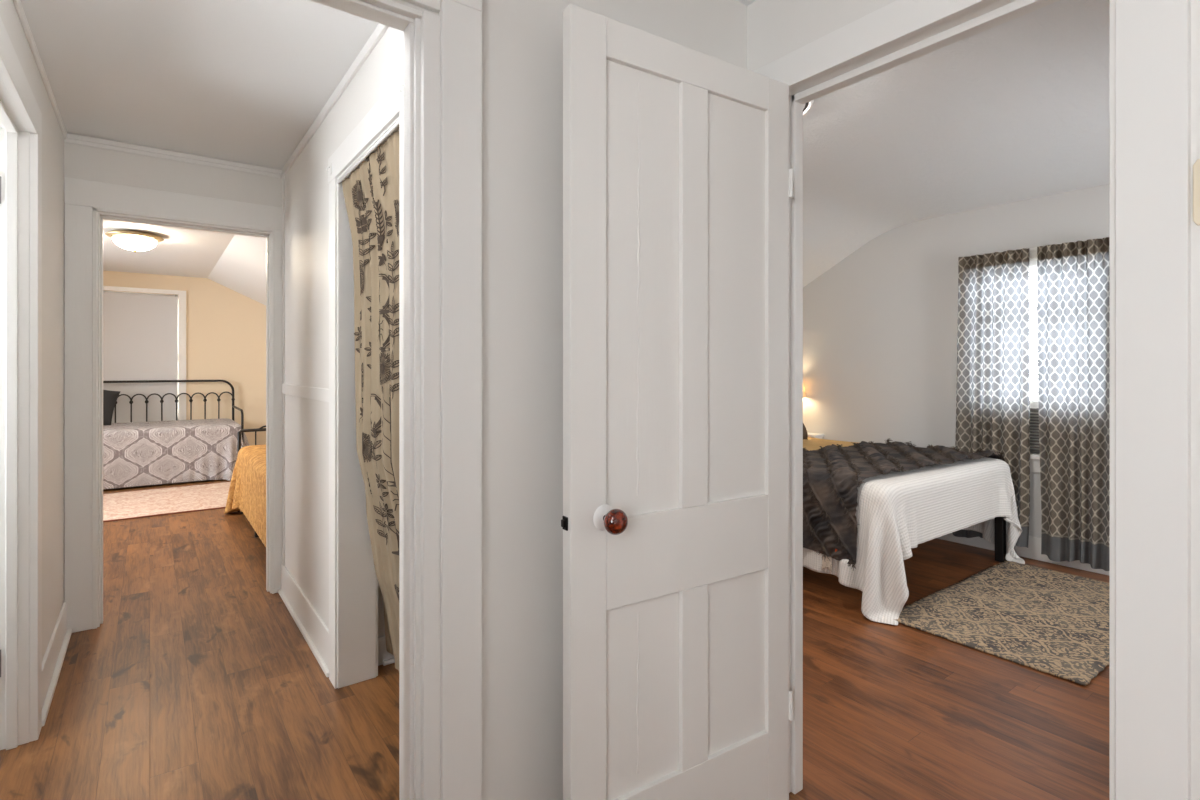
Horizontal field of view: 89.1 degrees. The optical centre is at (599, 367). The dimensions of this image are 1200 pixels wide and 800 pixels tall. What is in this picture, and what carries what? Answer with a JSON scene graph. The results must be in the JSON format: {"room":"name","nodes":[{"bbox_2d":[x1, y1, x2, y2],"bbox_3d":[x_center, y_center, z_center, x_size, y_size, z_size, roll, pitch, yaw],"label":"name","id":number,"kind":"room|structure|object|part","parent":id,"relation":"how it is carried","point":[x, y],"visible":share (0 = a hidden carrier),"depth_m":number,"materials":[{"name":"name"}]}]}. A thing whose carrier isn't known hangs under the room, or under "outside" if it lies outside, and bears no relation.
{"room":"hallway","nodes":[
{"label":"hallway","id":0,"kind":"room"},
{"bbox_2d":[0,0,63,660],"bbox_3d":[-1.846,0.070,1.858,0.100,2.400,2.558,0,0,-36],"label":"wall","id":1,"kind":"structure","parent":0,"point":[52,136],"depth_m":2.52,"materials":[{"name":"white paint"}]},
{"bbox_2d":[0,17,41,749],"bbox_3d":[-1.747,0.185,1.727,0.143,2.170,0.955,0,0,-36],"label":"trim","id":2,"kind":"structure","parent":1,"relation":"attached to","point":[20,113],"depth_m":2.05,"materials":[{"name":"white paint"}]},
{"bbox_2d":[42,602,71,725],"bbox_3d":[-1.793,1.192,1.896,0.030,0.155,2.520,0,0,-36],"label":"baseboard","id":3,"kind":"structure","parent":1,"relation":"attached to","point":[53,659],"depth_m":2.50,"materials":[{"name":"white paint"}]},
{"bbox_2d":[64,133,281,207],"bbox_3d":[-2.531,0.070,3.004,4.500,2.400,0.100,0,0,-36],"label":"wall","id":4,"kind":"structure","parent":0,"point":[82,162],"depth_m":3.16,"materials":[{"name":"white paint"}]},
{"bbox_2d":[64,177,281,632],"bbox_3d":[-2.213,0.180,3.229,0.936,2.180,0.136,0,0,-36],"label":"trim","id":5,"kind":"structure","parent":4,"relation":"attached to","point":[87,203],"depth_m":2.96,"materials":[{"name":"white paint"}]},
{"bbox_2d":[103,271,265,445],"bbox_3d":[-5.640,0.070,7.210,4.500,2.400,0.100,0,0,-36],"label":"wall","id":6,"kind":"structure","parent":0,"point":[226,328],"depth_m":7.75,"materials":[{"name":"beige paint"}]},
{"bbox_2d":[103,286,185,419],"bbox_3d":[-5.637,-0.111,7.192,1.239,1.682,0.112,0,0,-36],"label":"window","id":7,"kind":"structure","parent":6,"relation":"in","point":[181,294],"depth_m":7.48,"materials":[{"name":"white paint"}]},
{"bbox_2d":[103,291,177,422],"bbox_3d":[-5.630,-0.125,7.182,1.075,1.546,0.053,0,0,-36],"label":"roller shade","id":8,"kind":"object","parent":7,"relation":"attached to","point":[140,330],"visible":0.68,"depth_m":7.28,"materials":[{"name":"white fabric"}]},
{"bbox_2d":[285,27,403,628],"bbox_3d":[-0.999,0.070,2.483,0.125,2.400,2.558,0,0,-36],"label":"wall","id":9,"kind":"structure","parent":0,"point":[306,180],"depth_m":2.84,"materials":[{"name":"white paint"}]},
{"bbox_2d":[13,0,388,177],"bbox_3d":[-1.433,-1.105,2.174,0.940,0.050,2.540,0,0,-36],"label":"trim","id":10,"kind":"structure","parent":9,"relation":"attached to","point":[380,29],"depth_m":2.92,"materials":[{"name":"white paint"}]},
{"bbox_2d":[278,563,328,676],"bbox_3d":[-1.456,1.188,2.973,0.028,0.165,1.188,0,0,-36],"label":"baseboard","id":11,"kind":"structure","parent":9,"relation":"attached to","point":[310,624],"depth_m":2.87,"materials":[{"name":"white paint"}]},
{"bbox_2d":[282,176,328,564],"bbox_3d":[-1.449,0.085,2.978,0.010,2.370,1.188,0,0,-36],"label":"trim","id":12,"kind":"structure","parent":9,"relation":"attached to","point":[320,394],"depth_m":3.42,"materials":[{"name":"white paint"}]},
{"bbox_2d":[326,163,331,174],"bbox_3d":[-1.088,-0.798,2.441,0.022,0.044,0.026,0,0,-36],"label":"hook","id":13,"kind":"object","parent":9,"relation":"attached to","point":[330,165],"visible":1,"depth_m":2.44,"materials":[{"name":"white paint"}]},
{"bbox_3d":[-1.082,-0.798,2.446,0.004,0.044,0.026,0,0,-36],"label":"hook plate","id":14,"kind":"part","parent":13,"relation":"part of","materials":[{"name":"white paint"}]},
{"bbox_2d":[328,71,403,799],"bbox_3d":[-0.754,0.207,2.150,0.171,2.125,0.981,0,0,-36],"label":"trim","id":15,"kind":"structure","parent":9,"relation":"attached to","point":[353,581],"depth_m":2.42,"materials":[{"name":"white paint"}]},
{"bbox_2d":[337,120,398,183],"bbox_3d":[-0.808,-0.734,2.103,0.013,0.012,0.763,0,0,-36],"label":"curtain rod","id":16,"kind":"object","parent":9,"relation":"attached to","point":[395,126],"visible":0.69,"depth_m":2.05,"materials":[{"name":"white paint"}]},
{"bbox_2d":[342,127,398,669],"bbox_3d":[-0.737,0.232,2.207,0.237,2.016,0.826,0,0,-36],"label":"curtain","id":17,"kind":"object","parent":16,"relation":"hanging from","point":[371,191],"visible":0.7,"depth_m":2.19,"materials":[{"name":"beige fabric"}]},
{"bbox_2d":[378,582,384,636],"bbox_3d":[-0.706,0.070,2.836,0.765,2.400,0.080,0,0,-36],"label":"wall","id":18,"kind":"structure","parent":0,"point":[381,629],"depth_m":2.61,"materials":[{"name":"white paint"}]},
{"bbox_2d":[378,635,394,665],"bbox_3d":[-0.664,1.210,2.800,0.740,0.120,0.028,0,0,-36],"label":"baseboard","id":19,"kind":"structure","parent":18,"relation":"attached to","point":[385,658],"depth_m":2.60,"materials":[{"name":"white paint"}]},
{"bbox_2d":[20,0,755,169],"bbox_3d":[-0.680,-1.170,0.878,3.150,0.080,5.620,0,0,-36],"label":"ceiling","id":20,"kind":"structure","parent":0,"point":[242,81],"depth_m":2.30,"materials":[{"name":"white paint"}]},
{"bbox_2d":[0,480,1108,799],"bbox_3d":[-1.314,1.320,3.754,7.550,0.100,11.000,0,0,-36],"label":"floor","id":21,"kind":"structure","parent":0,"point":[197,680],"depth_m":2.30,"materials":[{"name":"brown wood"}]},
{"bbox_2d":[103,482,229,521],"bbox_3d":[-4.288,1.263,5.734,2.024,0.010,1.404,0,0,-36],"label":"rug","id":22,"kind":"object","parent":21,"relation":"on","point":[171,500],"visible":0.5,"depth_m":5.74,"materials":[{"name":"beige carpet"}]},
{"bbox_2d":[103,380,243,489],"bbox_3d":[-5.202,0.708,6.794,2.037,1.123,0.996,0,0,-36],"label":"daybed","id":23,"kind":"object","parent":21,"relation":"on","point":[128,381],"visible":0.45,"depth_m":7.33,"materials":[{"name":"black metal"}]},
{"bbox_3d":[-5.489,0.708,7.178,2.032,1.123,0.028,0,0,-36],"label":"frame","id":24,"kind":"part","parent":23,"relation":"part of","materials":[{"name":"black metal"}]},
{"bbox_2d":[103,418,249,489],"bbox_3d":[-5.128,0.950,6.751,2.125,0.628,1.082,0,0,-36],"label":"bedspread","id":25,"kind":"object","parent":23,"relation":"on","point":[135,454],"visible":0.66,"depth_m":6.60,"materials":[{"name":"grey fabric"}]},
{"bbox_2d":[103,390,120,424],"bbox_3d":[-5.622,0.410,6.731,0.530,0.496,0.241,0,0,-44],"label":"throw pillow","id":26,"kind":"object","parent":25,"relation":"on","point":[110,398],"visible":0.36,"depth_m":6.80,"materials":[{"name":"grey fabric"}]},
{"bbox_3d":[-4.392,0.874,7.381,0.026,0.792,0.977,0,0,-36],"label":"arm","id":27,"kind":"part","parent":23,"relation":"part of","materials":[{"name":"black metal"}]},
{"bbox_2d":[237,425,265,536],"bbox_3d":[-2.184,0.895,4.836,0.990,0.750,2.134,0,0,-36],"label":"bed","id":28,"kind":"object","parent":21,"relation":"on","point":[262,428],"visible":0.1,"depth_m":5.39,"materials":[{"name":"black metal"}]},
{"bbox_2d":[224,444,265,546],"bbox_3d":[-2.209,0.972,4.808,1.137,0.588,2.219,0,0,-36],"label":"quilt","id":29,"kind":"object","parent":28,"relation":"on","point":[247,489],"visible":0.35,"depth_m":4.70,"materials":[{"name":"fabric"}]},
{"bbox_2d":[807,432,823,438],"bbox_3d":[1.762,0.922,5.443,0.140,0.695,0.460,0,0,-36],"label":"nightstand","id":30,"kind":"object","parent":21,"relation":"on","point":[812,435],"visible":0.09,"depth_m":5.27,"materials":[{"name":"white paint"}]},
{"bbox_2d":[952,517,1005,561],"bbox_3d":[1.460,0.943,4.359,1.550,0.655,2.045,0,0,-36],"label":"bed","id":31,"kind":"object","parent":21,"relation":"on","point":[1000,523],"visible":0.06,"depth_m":3.99,"materials":[{"name":"black wood"}]},
{"bbox_2d":[803,437,858,450],"bbox_3d":[1.221,0.654,4.683,1.606,0.143,1.180,0,0,-36],"label":"blanket","id":32,"kind":"object","parent":31,"relation":"on","point":[811,443],"visible":0.16,"depth_m":4.70,"materials":[{"name":"beige fabric"}]},
{"bbox_2d":[803,424,807,439],"bbox_3d":[1.470,0.405,4.842,0.262,0.356,0.460,0,0,36],"label":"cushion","id":33,"kind":"object","parent":32,"relation":"on","point":[805,435],"visible":0.02,"depth_m":4.87,"materials":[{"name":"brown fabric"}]},
{"bbox_2d":[803,457,1024,624],"bbox_3d":[1.654,0.930,4.062,1.714,0.668,1.534,0,0,-36],"label":"coverlet","id":34,"kind":"object","parent":31,"relation":"on","point":[897,512],"visible":0.33,"depth_m":3.26,"materials":[{"name":"white fabric"}]},
{"bbox_2d":[822,554,831,572],"bbox_3d":[1.213,1.034,3.340,0.011,0.178,0.131,0,0,-36],"label":"cloth","id":35,"kind":"object","parent":34,"relation":"hanging from","point":[826,563],"visible":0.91,"depth_m":3.30,"materials":[{"name":"white fabric"}]},
{"bbox_2d":[803,438,1004,570],"bbox_3d":[1.771,0.789,3.933,1.749,0.527,0.936,0,0,-36],"label":"throw blanket","id":36,"kind":"object","parent":34,"relation":"on","point":[832,474],"visible":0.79,"depth_m":3.38,"materials":[{"name":"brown fabric"}]},
{"bbox_3d":[2.635,1.105,4.009,0.050,0.330,0.050,0,0,-36],"label":"leg","id":37,"kind":"part","parent":31,"relation":"part of","materials":[{"name":"black wood"}]},
{"bbox_2d":[893,560,1108,685],"bbox_3d":[2.297,1.262,3.207,1.529,0.011,0.834,0,0,-36],"label":"area rug","id":38,"kind":"object","parent":21,"relation":"on","point":[1055,623],"visible":0.82,"depth_m":3.07,"materials":[{"name":"beige carpet"}]},
{"bbox_2d":[391,0,746,799],"bbox_3d":[-0.763,0.070,1.033,3.000,2.400,0.055,0,0,-36],"label":"wall","id":39,"kind":"structure","parent":0,"point":[522,40],"depth_m":1.44,"materials":[{"name":"white paint"}]},
{"bbox_2d":[310,0,481,799],"bbox_3d":[-0.738,0.195,1.049,1.120,2.150,0.099,0,0,-36],"label":"trim","id":40,"kind":"structure","parent":39,"relation":"attached to","point":[443,52],"depth_m":1.29,"materials":[{"name":"white paint"}]},
{"bbox_2d":[103,0,1108,304],"bbox_3d":[-1.538,-0.820,3.961,7.435,0.820,10.200,0,0,-36],"label":"ceiling","id":41,"kind":"structure","parent":0,"point":[1017,109],"depth_m":3.08,"materials":[{"name":"white paint"}]},
{"bbox_2d":[105,230,163,251],"bbox_3d":[-3.908,-1.050,5.119,0.396,0.160,0.396,0,0,-36],"label":"ceiling light","id":42,"kind":"object","parent":41,"relation":"attached to","point":[134,240],"visible":1,"depth_m":5.02,"materials":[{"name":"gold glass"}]},
{"bbox_2d":[803,100,813,114],"bbox_3d":[0.710,-1.105,2.629,0.400,0.050,0.400,0,0,-36],"label":"ceiling light","id":43,"kind":"object","parent":41,"relation":"attached to","point":[807,106],"visible":0.06,"depth_m":2.60,"materials":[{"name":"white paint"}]},
{"bbox_2d":[803,184,1108,537],"bbox_3d":[3.005,0.070,3.993,0.120,2.400,4.850,0,0,-36],"label":"wall","id":44,"kind":"structure","parent":0,"point":[880,325],"depth_m":4.73,"materials":[{"name":"white paint"}]},
{"bbox_2d":[938,533,1108,574],"bbox_3d":[2.951,1.195,3.953,0.015,0.150,4.850,0,0,-36],"label":"baseboard","id":45,"kind":"structure","parent":44,"relation":"attached to","point":[1033,551],"depth_m":4.05,"materials":[{"name":"white paint"}]},
{"bbox_2d":[974,238,1101,472],"bbox_3d":[2.914,-0.055,4.057,0.150,1.490,0.980,0,0,-36],"label":"window","id":46,"kind":"structure","parent":44,"relation":"in","point":[1034,458],"depth_m":4.04,"materials":[{"name":"white paint"}]},
{"bbox_2d":[1029,259,1037,401],"bbox_3d":[2.919,-0.249,4.060,0.038,0.957,0.780,0,0,-36],"label":"window blind","id":47,"kind":"object","parent":46,"relation":"attached to","point":[1032,262],"visible":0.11,"depth_m":4.08,"materials":[{"name":"white plastic"}]},
{"bbox_3d":[2.963,-0.230,4.092,0.030,1.000,0.800,0,0,-36],"label":"sash","id":48,"kind":"part","parent":46,"relation":"part of","materials":[{"name":"white paint"}]},
{"bbox_2d":[1030,408,1039,453],"bbox_3d":[2.946,0.420,4.080,0.112,0.297,0.790,0,0,-36],"label":"window air conditioner","id":49,"kind":"object","parent":46,"relation":"in","point":[1034,412],"visible":0.2,"depth_m":4.06,"materials":[{"name":"grey plastic"}]},
{"bbox_3d":[2.914,0.585,4.057,0.150,0.030,0.980,0,0,-36],"label":"sill","id":50,"kind":"part","parent":46,"relation":"part of","materials":[{"name":"white paint"}]},
{"bbox_2d":[747,0,1199,799],"bbox_3d":[0.540,0.070,1.873,0.095,2.400,5.570,0,0,-36],"label":"wall","id":51,"kind":"structure","parent":0,"point":[776,29],"depth_m":1.09,"materials":[{"name":"white paint"}]},
{"bbox_2d":[561,4,792,799],"bbox_3d":[0.237,0.222,1.556,0.742,2.072,0.112,0,0,-36],"label":"door","id":52,"kind":"structure","parent":51,"relation":"in","point":[678,178],"depth_m":1.53,"materials":[{"name":"white paint"}]},
{"bbox_3d":[0.035,0.345,1.367,0.058,0.058,0.049,0,0,-36],"label":"knob","id":53,"kind":"part","parent":52,"relation":"part of","materials":[{"name":"brown ceramic"}]},
{"bbox_3d":[0.103,0.790,1.486,0.236,0.464,0.013,0,0,-33],"label":"panel","id":54,"kind":"part","parent":52,"relation":"part of","materials":[{"name":"white paint"}]},
{"bbox_3d":[0.103,-0.184,1.486,0.236,1.084,0.013,0,0,-33],"label":"panel","id":55,"kind":"part","parent":52,"relation":"part of","materials":[{"name":"white paint"}]},
{"bbox_3d":[0.366,0.790,1.657,0.233,0.464,0.010,0,0,-33],"label":"panel","id":56,"kind":"part","parent":52,"relation":"part of","materials":[{"name":"white paint"}]},
{"bbox_3d":[0.366,-0.184,1.657,0.233,1.084,0.010,0,0,-33],"label":"panel","id":57,"kind":"part","parent":52,"relation":"part of","materials":[{"name":"white paint"}]},
{"bbox_2d":[753,0,1190,799],"bbox_3d":[0.792,0.182,1.521,0.127,2.176,1.009,0,0,-36],"label":"trim","id":58,"kind":"structure","parent":51,"relation":"attached to","point":[1150,40],"depth_m":1.13,"materials":[{"name":"white paint"}]},
{"bbox_2d":[1193,159,1199,225],"bbox_3d":[1.079,-0.312,1.053,0.013,0.118,0.080,0,0,-36],"label":"switch plate","id":59,"kind":"object","parent":51,"relation":"attached to","point":[1196,167],"visible":1,"depth_m":1.08,"materials":[{"name":"beige plastic"}]},
{"bbox_3d":[2.889,-0.776,4.001,0.022,0.013,1.000,0,0,-36],"label":"curtain rod","id":60,"kind":"object","parent":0,"visible":0},
{"bbox_2d":[952,248,1029,547],"bbox_3d":[2.668,0.203,4.186,0.097,1.987,0.470,0,0,-36],"label":"window curtain","id":61,"kind":"object","parent":60,"relation":"hanging from","point":[993,386],"visible":0.77,"depth_m":4.16,"materials":[{"name":"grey fabric"}]},
{"bbox_2d":[1037,237,1108,570],"bbox_3d":[2.978,0.216,3.774,0.093,2.012,0.471,0,0,-36],"label":"window curtain","id":62,"kind":"object","parent":60,"relation":"hanging from","point":[1072,277],"visible":0.84,"depth_m":3.81,"materials":[{"name":"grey fabric"}]}
]}

